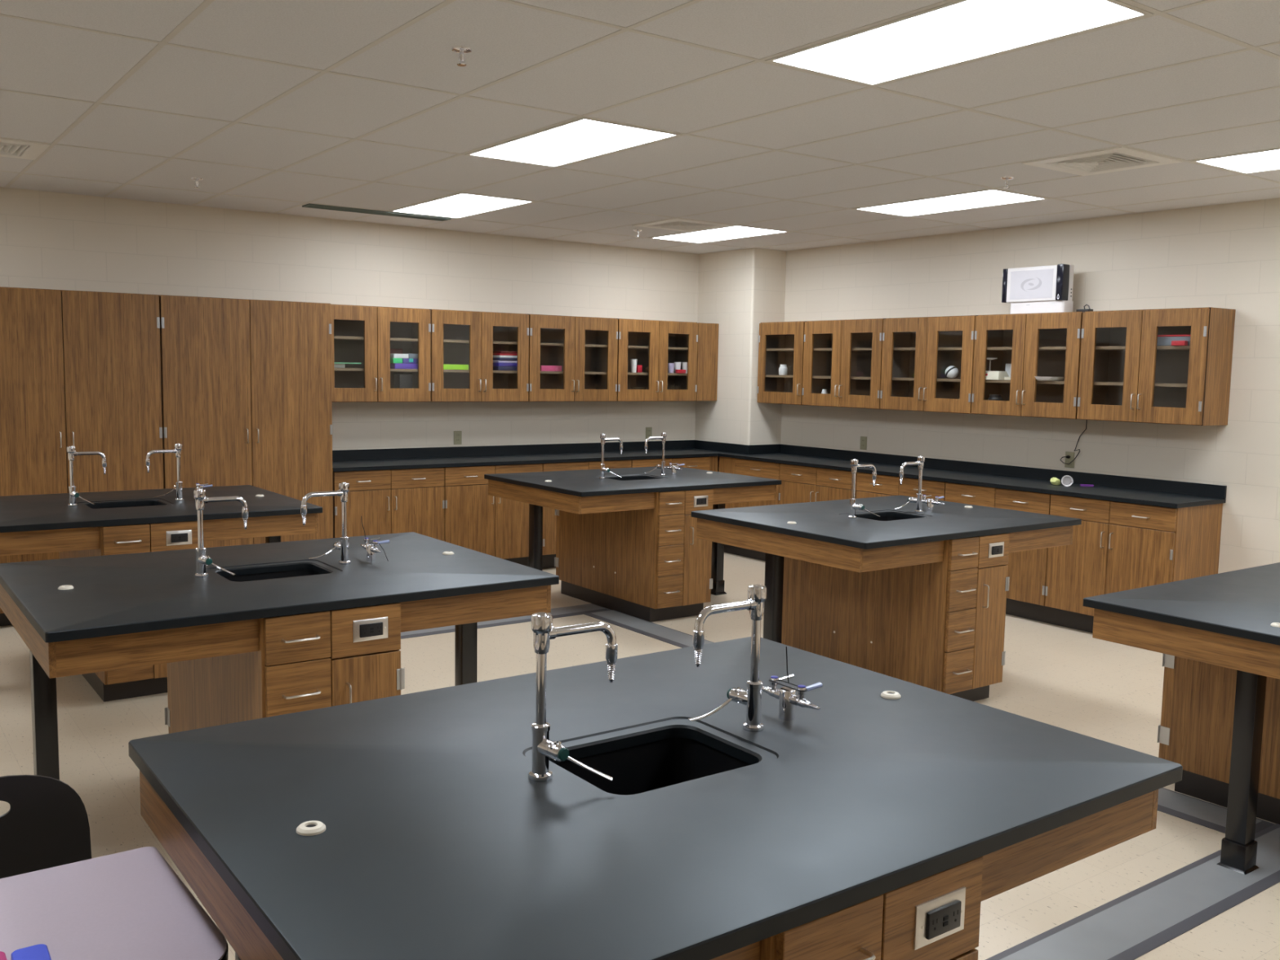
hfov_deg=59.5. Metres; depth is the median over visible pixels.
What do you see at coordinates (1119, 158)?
ceiling vent
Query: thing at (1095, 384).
shelf
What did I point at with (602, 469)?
faucet
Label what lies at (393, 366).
storage box
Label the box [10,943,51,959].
notebook
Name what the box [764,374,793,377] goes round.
shelf
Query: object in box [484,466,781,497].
countertop
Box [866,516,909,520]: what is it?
sink
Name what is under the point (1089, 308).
power adapter
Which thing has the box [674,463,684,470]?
gas valve
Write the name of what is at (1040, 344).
upper cabinet
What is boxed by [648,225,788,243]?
ceiling light
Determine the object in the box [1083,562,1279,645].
countertop
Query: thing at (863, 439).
wall outlet
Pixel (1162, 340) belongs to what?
storage box
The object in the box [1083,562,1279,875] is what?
lab bench
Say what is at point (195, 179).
sprinkler
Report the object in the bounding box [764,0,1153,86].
ceiling light
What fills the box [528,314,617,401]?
upper cabinet
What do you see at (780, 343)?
upper cabinet
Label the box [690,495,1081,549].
countertop
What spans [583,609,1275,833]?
floor strip
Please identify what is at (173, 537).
outlet plate
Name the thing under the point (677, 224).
ceiling vent
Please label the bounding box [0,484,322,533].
countertop
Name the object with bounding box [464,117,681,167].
ceiling light
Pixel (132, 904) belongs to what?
student desk
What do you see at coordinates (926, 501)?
gas valve
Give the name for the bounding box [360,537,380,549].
gas valve
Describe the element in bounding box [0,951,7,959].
notebook
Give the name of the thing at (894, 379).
shelf
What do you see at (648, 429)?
wall outlet
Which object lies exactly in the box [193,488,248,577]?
faucet
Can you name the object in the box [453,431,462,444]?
wall outlet
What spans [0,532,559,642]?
countertop
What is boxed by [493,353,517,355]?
folder
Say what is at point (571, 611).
trim
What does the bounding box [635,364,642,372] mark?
storage box
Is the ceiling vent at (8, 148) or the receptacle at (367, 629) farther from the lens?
the ceiling vent at (8, 148)
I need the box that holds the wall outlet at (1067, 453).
[1064,451,1075,467]
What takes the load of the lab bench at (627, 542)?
on the floor
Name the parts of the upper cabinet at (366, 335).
door, handle, panel, door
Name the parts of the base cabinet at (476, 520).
door, drawer, door, drawer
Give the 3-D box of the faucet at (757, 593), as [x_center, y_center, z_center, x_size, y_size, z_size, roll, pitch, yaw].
[0.177,0.400,2.506,0.202,0.331,0.119,-3,7,-36]
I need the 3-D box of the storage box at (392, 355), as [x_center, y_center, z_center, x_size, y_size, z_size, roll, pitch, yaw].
[-1.993,-1.022,9.227,0.130,0.035,0.120,-3,7,-36]
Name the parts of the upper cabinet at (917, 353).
door, panel, door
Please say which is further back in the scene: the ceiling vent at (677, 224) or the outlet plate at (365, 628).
the ceiling vent at (677, 224)
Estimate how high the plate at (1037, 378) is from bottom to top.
0.030 m
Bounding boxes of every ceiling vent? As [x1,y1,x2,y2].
[0,137,50,159]
[302,203,451,221]
[631,217,733,231]
[1022,146,1182,176]
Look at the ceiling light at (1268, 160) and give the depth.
5.98 m
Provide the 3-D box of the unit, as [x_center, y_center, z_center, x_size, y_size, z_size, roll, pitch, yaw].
[2.976,-1.419,8.378,0.155,0.352,0.523,-3,7,-36]
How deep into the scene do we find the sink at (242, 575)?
4.49 m
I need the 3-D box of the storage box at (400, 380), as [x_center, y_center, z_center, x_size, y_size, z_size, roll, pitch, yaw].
[-1.962,-0.773,9.278,0.117,0.205,0.120,-3,7,-36]
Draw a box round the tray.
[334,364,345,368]
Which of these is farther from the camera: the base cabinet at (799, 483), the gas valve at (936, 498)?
the base cabinet at (799, 483)
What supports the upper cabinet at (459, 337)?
attached to the wall at (49, 240)
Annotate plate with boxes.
[165,529,191,546]
[352,616,387,642]
[693,495,707,506]
[913,886,965,950]
[987,542,1004,558]
[1034,376,1064,381]
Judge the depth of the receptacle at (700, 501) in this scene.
7.93 m
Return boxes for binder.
[390,348,402,354]
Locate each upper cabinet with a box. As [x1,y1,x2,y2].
[330,303,431,402]
[430,309,528,401]
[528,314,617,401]
[616,318,719,401]
[756,320,805,404]
[802,318,884,408]
[880,315,977,413]
[971,311,1083,419]
[1076,306,1235,426]
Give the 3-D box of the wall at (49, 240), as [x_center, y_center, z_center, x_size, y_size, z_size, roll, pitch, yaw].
[-3.408,-0.601,8.554,9.744,2.929,0.100,-3,7,-36]
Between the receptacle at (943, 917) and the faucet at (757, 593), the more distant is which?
the faucet at (757, 593)
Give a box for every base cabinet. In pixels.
[332,466,444,541]
[444,463,542,566]
[542,459,631,568]
[631,456,717,471]
[719,456,780,560]
[778,463,857,504]
[856,471,946,501]
[944,482,1052,623]
[1044,493,1222,633]
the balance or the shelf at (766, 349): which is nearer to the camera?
the balance
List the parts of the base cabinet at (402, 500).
drawer, door, drawer, door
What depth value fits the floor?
5.66 m
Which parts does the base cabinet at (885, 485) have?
door, drawer, drawer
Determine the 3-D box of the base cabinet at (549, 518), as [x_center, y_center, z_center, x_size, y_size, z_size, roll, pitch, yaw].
[-0.627,0.279,10.228,0.945,0.946,0.625,-3,7,-36]
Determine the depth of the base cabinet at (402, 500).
8.89 m
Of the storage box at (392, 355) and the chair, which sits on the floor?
the chair
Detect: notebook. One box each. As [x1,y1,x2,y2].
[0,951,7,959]
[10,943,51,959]
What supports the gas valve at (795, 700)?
attached to the lab bench at (686, 803)
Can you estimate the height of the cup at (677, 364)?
0.108 m
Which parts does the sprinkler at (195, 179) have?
stem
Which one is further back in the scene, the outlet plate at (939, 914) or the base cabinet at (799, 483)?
the base cabinet at (799, 483)
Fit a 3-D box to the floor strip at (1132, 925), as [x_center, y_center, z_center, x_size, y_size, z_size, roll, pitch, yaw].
[1.407,1.450,3.501,3.010,0.012,0.255,-3,7,-36]
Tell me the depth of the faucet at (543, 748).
2.19 m
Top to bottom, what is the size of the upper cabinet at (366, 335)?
0.764 m
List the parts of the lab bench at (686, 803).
apron rail, leg, apron rail, drawer, handle, outlet panel, door, apron rail, apron rail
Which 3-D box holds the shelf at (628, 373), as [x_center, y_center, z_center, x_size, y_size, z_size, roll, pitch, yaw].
[0.068,-1.023,10.785,0.899,0.022,0.290,-3,7,-36]
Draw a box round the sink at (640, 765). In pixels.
[555,737,750,795]
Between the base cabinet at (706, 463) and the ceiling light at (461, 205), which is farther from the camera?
the base cabinet at (706, 463)
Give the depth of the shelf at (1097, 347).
7.71 m
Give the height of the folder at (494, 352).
0.017 m
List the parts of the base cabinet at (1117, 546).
door, handle, drawer, handle, handle, handle, door, drawer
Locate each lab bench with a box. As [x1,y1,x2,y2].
[0,443,322,702]
[0,482,559,780]
[128,584,1182,959]
[484,432,781,622]
[690,455,1081,701]
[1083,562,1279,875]
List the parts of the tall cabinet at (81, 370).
door, handle, handle, door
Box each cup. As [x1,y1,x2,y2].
[630,359,637,372]
[667,363,675,373]
[674,361,680,370]
[681,362,687,373]
[1061,475,1073,486]
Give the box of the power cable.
[1059,419,1087,464]
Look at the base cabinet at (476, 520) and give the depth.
9.39 m
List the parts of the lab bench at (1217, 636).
door, apron rail, leg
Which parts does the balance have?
post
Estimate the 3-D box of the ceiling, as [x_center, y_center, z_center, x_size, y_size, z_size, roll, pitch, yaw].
[0.361,-1.528,3.626,10.361,0.020,12.288,-3,7,-36]
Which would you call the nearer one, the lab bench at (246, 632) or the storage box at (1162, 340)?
the lab bench at (246, 632)
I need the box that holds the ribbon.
[1080,484,1093,486]
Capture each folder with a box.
[333,362,360,364]
[493,351,517,353]
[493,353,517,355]
[493,355,517,358]
[493,357,517,360]
[493,360,517,363]
[493,362,517,366]
[493,365,517,370]
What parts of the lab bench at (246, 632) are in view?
apron rail, leg, apron rail, door, drawer, drawer, handle, handle, handle, frame, outlet panel, door, leg, apron rail, apron rail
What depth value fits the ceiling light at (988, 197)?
7.59 m
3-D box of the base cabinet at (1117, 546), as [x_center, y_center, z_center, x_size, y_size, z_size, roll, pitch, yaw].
[3.384,0.596,7.748,0.625,0.946,0.916,-3,7,-36]
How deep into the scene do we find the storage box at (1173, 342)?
7.38 m
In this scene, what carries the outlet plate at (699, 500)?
attached to the lab bench at (627, 542)
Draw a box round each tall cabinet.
[0,286,163,626]
[159,294,333,547]
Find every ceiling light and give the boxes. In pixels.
[389,192,535,218]
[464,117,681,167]
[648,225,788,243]
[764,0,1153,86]
[853,188,1049,217]
[1190,148,1279,173]
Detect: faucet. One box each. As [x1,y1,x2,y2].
[66,445,106,506]
[145,443,183,501]
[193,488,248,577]
[300,482,351,564]
[528,612,617,782]
[599,433,622,479]
[644,432,666,475]
[687,584,766,732]
[848,458,879,518]
[893,455,924,512]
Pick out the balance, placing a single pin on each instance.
(990, 375)
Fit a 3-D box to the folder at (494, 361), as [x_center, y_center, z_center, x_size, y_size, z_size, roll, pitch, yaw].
[-1.183,-1.041,9.838,0.232,0.020,0.200,-3,7,-33]
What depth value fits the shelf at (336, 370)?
9.14 m
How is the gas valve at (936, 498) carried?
attached to the lab bench at (911, 589)
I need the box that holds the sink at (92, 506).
[91,505,151,508]
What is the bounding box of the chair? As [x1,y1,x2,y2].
[0,774,91,879]
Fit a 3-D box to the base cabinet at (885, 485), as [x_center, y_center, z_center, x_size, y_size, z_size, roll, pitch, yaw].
[2.305,0.430,9.230,0.625,0.946,0.922,-3,7,-36]
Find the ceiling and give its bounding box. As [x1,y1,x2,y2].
[0,0,1279,253]
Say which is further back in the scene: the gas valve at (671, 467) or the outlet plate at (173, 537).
the gas valve at (671, 467)
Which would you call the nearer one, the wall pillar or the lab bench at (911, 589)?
the lab bench at (911, 589)
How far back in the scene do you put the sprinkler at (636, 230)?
9.37 m
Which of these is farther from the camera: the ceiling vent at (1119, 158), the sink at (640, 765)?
the ceiling vent at (1119, 158)
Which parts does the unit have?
panel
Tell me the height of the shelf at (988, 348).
0.022 m
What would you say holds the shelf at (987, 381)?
attached to the upper cabinet at (1040, 344)
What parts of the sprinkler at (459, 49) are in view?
stem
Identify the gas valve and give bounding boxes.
[200,484,212,489]
[360,537,380,549]
[369,539,389,552]
[665,462,676,469]
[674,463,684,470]
[761,674,794,699]
[789,682,822,710]
[922,494,931,503]
[931,496,945,504]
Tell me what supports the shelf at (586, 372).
attached to the upper cabinet at (585, 348)
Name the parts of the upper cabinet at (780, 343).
panel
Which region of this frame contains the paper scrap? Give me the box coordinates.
[1049,477,1060,484]
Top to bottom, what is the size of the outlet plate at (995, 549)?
0.076 m
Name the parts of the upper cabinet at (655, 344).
door, panel, door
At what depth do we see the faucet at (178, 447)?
6.48 m
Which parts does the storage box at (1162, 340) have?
lid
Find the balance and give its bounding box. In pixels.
[985,357,1008,379]
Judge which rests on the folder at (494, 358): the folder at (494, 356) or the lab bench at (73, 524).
the folder at (494, 356)
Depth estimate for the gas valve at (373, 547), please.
4.59 m
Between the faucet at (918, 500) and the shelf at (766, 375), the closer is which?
the faucet at (918, 500)
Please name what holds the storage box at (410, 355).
on the storage box at (404, 360)
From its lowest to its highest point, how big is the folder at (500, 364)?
0.030 m
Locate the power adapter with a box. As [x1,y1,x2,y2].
[1075,304,1093,311]
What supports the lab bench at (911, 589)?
on the floor
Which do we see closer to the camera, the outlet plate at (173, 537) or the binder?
the outlet plate at (173, 537)
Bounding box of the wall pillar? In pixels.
[694,248,786,471]
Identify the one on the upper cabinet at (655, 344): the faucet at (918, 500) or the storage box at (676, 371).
the storage box at (676, 371)
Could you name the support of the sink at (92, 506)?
in the lab bench at (73, 524)
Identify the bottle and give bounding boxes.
[821,389,827,393]
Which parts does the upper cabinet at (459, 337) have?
door, panel, door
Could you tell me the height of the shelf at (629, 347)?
0.022 m
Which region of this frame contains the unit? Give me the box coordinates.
[1001,263,1074,314]
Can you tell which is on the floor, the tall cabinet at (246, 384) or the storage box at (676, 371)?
the tall cabinet at (246, 384)
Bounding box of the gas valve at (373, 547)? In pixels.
[369,539,389,552]
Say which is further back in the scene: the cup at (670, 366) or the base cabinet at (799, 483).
the cup at (670, 366)
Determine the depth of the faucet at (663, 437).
8.54 m
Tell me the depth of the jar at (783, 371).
10.55 m
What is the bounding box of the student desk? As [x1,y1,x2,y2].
[0,846,228,959]
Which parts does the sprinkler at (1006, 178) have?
stem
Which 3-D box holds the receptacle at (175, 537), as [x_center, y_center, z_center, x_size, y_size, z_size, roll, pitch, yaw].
[-2.418,0.304,5.877,0.084,0.046,0.008,-3,7,-36]
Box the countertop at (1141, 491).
[332,440,1226,508]
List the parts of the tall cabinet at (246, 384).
door, door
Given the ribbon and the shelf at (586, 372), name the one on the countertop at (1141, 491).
the ribbon
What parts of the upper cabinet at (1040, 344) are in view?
door, handle, panel, door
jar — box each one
[778,364,787,375]
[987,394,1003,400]
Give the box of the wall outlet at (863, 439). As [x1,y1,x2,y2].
[859,435,866,449]
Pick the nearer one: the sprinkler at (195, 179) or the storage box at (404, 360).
the sprinkler at (195, 179)
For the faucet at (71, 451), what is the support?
on the lab bench at (73, 524)
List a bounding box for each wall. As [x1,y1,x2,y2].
[0,186,698,450]
[780,198,1279,573]
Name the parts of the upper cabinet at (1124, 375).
door, handle, handle, panel, door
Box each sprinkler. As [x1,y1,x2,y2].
[190,177,203,187]
[451,45,471,66]
[633,229,641,237]
[1000,176,1013,187]
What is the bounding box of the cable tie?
[768,646,807,691]
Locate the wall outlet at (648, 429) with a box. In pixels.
[645,426,652,439]
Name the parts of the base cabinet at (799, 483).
door, drawer, door, drawer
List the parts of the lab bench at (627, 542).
apron rail, leg, door, apron rail, drawer, drawer, drawer, drawer, handle, handle, handle, handle, frame, handle, door, outlet panel, leg, apron rail, apron rail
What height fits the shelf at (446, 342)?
0.022 m
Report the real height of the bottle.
0.130 m
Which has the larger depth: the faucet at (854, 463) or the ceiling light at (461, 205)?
the ceiling light at (461, 205)
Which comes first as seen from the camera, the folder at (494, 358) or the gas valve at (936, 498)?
the gas valve at (936, 498)
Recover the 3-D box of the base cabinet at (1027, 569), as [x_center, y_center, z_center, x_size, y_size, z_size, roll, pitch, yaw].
[2.845,0.513,8.488,0.625,0.946,0.922,-3,7,-36]
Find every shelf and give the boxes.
[333,335,417,342]
[334,368,417,372]
[443,339,517,345]
[443,369,517,373]
[540,342,607,347]
[540,370,606,374]
[627,345,688,350]
[627,372,687,375]
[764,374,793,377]
[765,348,794,351]
[812,375,871,379]
[813,347,871,351]
[892,377,960,382]
[893,346,961,351]
[985,379,1064,384]
[986,346,1066,351]
[1093,382,1187,386]
[1095,345,1190,350]
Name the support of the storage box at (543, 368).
on the upper cabinet at (585, 348)
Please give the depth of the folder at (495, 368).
9.73 m
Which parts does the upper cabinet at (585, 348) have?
door, panel, door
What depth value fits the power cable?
8.36 m
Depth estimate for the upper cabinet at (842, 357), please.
9.96 m
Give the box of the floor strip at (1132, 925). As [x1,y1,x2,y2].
[985,823,1279,959]
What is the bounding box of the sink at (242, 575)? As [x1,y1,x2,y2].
[222,569,320,582]
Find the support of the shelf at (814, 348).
attached to the upper cabinet at (842, 357)
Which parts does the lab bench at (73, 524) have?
apron rail, drawer, handle, drawer, frame, door, outlet panel, apron rail, leg, apron rail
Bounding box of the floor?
[0,552,1279,959]
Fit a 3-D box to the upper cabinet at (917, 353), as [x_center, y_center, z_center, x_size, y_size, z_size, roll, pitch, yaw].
[2.435,-0.945,9.161,0.375,0.764,0.937,-3,7,-36]
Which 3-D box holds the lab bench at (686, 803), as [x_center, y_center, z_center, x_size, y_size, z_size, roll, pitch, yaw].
[0.020,0.891,2.403,1.791,1.293,1.406,-3,7,-36]
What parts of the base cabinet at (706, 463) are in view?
drawer, drawer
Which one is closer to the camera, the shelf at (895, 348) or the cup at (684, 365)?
the shelf at (895, 348)
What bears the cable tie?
on the lab bench at (686, 803)
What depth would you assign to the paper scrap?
8.23 m
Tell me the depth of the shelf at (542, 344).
10.25 m
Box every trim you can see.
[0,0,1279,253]
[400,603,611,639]
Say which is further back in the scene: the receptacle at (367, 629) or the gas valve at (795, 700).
the receptacle at (367, 629)
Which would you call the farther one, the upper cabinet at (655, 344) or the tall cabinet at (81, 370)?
the upper cabinet at (655, 344)
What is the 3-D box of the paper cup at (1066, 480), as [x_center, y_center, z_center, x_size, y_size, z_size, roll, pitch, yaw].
[3.126,0.002,8.194,0.081,0.081,0.092,3,6,19]
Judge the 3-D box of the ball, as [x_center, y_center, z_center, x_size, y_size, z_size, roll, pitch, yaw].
[2.499,-0.864,8.973,0.105,0.104,0.104,-3,7,-36]
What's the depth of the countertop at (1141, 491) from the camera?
9.36 m
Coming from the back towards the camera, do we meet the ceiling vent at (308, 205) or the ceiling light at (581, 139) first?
the ceiling vent at (308, 205)
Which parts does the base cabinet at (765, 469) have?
door, drawer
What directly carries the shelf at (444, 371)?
attached to the upper cabinet at (459, 337)
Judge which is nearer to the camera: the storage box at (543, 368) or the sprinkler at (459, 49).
the sprinkler at (459, 49)
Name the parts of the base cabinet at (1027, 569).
drawer, handle, drawer, door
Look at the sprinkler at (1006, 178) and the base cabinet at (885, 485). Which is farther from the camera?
the base cabinet at (885, 485)
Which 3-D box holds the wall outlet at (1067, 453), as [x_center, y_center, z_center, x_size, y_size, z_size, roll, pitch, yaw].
[3.234,-0.152,8.427,0.008,0.120,0.076,-3,7,-36]
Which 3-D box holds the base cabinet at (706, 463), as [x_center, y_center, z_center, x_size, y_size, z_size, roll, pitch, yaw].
[0.172,0.236,10.805,1.027,0.946,0.625,-3,7,-36]
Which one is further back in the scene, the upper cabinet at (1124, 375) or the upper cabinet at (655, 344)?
the upper cabinet at (655, 344)
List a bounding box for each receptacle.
[170,533,187,542]
[360,622,382,637]
[696,497,706,505]
[925,900,961,939]
[991,545,1003,555]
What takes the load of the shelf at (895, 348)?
attached to the upper cabinet at (917, 353)
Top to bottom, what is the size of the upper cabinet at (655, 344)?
0.764 m
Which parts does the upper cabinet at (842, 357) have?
door, panel, door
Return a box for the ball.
[945,365,958,378]
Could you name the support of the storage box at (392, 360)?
on the storage box at (393, 366)
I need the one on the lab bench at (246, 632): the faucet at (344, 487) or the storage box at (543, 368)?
the faucet at (344, 487)
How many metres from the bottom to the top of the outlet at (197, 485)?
0.050 m
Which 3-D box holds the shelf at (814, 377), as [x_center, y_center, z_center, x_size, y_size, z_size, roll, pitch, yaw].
[1.908,-0.907,9.948,0.290,0.022,0.894,-3,7,-36]
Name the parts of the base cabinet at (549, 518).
door, drawer, drawer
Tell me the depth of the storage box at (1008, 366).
8.66 m
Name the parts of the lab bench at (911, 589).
leg, apron rail, apron rail, drawer, drawer, drawer, handle, handle, drawer, handle, handle, handle, door, outlet panel, apron rail, apron rail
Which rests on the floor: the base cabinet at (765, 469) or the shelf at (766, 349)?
the base cabinet at (765, 469)
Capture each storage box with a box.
[390,353,408,358]
[390,358,402,363]
[390,363,417,368]
[393,373,413,388]
[402,358,417,363]
[403,353,417,358]
[443,364,468,369]
[540,365,561,371]
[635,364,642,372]
[675,369,685,373]
[1004,363,1011,377]
[1156,334,1190,346]
[1171,340,1187,345]
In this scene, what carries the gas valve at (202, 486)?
attached to the lab bench at (73, 524)
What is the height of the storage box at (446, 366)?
0.044 m
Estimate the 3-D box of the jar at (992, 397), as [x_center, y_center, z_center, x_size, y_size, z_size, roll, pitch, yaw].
[2.749,-0.594,8.664,0.112,0.136,0.112,-3,7,-36]
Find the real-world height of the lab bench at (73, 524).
1.293 m
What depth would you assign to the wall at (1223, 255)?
8.16 m
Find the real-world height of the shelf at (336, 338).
0.022 m
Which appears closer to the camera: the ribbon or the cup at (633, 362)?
the ribbon
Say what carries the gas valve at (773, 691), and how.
attached to the lab bench at (686, 803)
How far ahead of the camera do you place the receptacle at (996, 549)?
5.95 m
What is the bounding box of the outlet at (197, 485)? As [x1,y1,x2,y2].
[194,483,208,489]

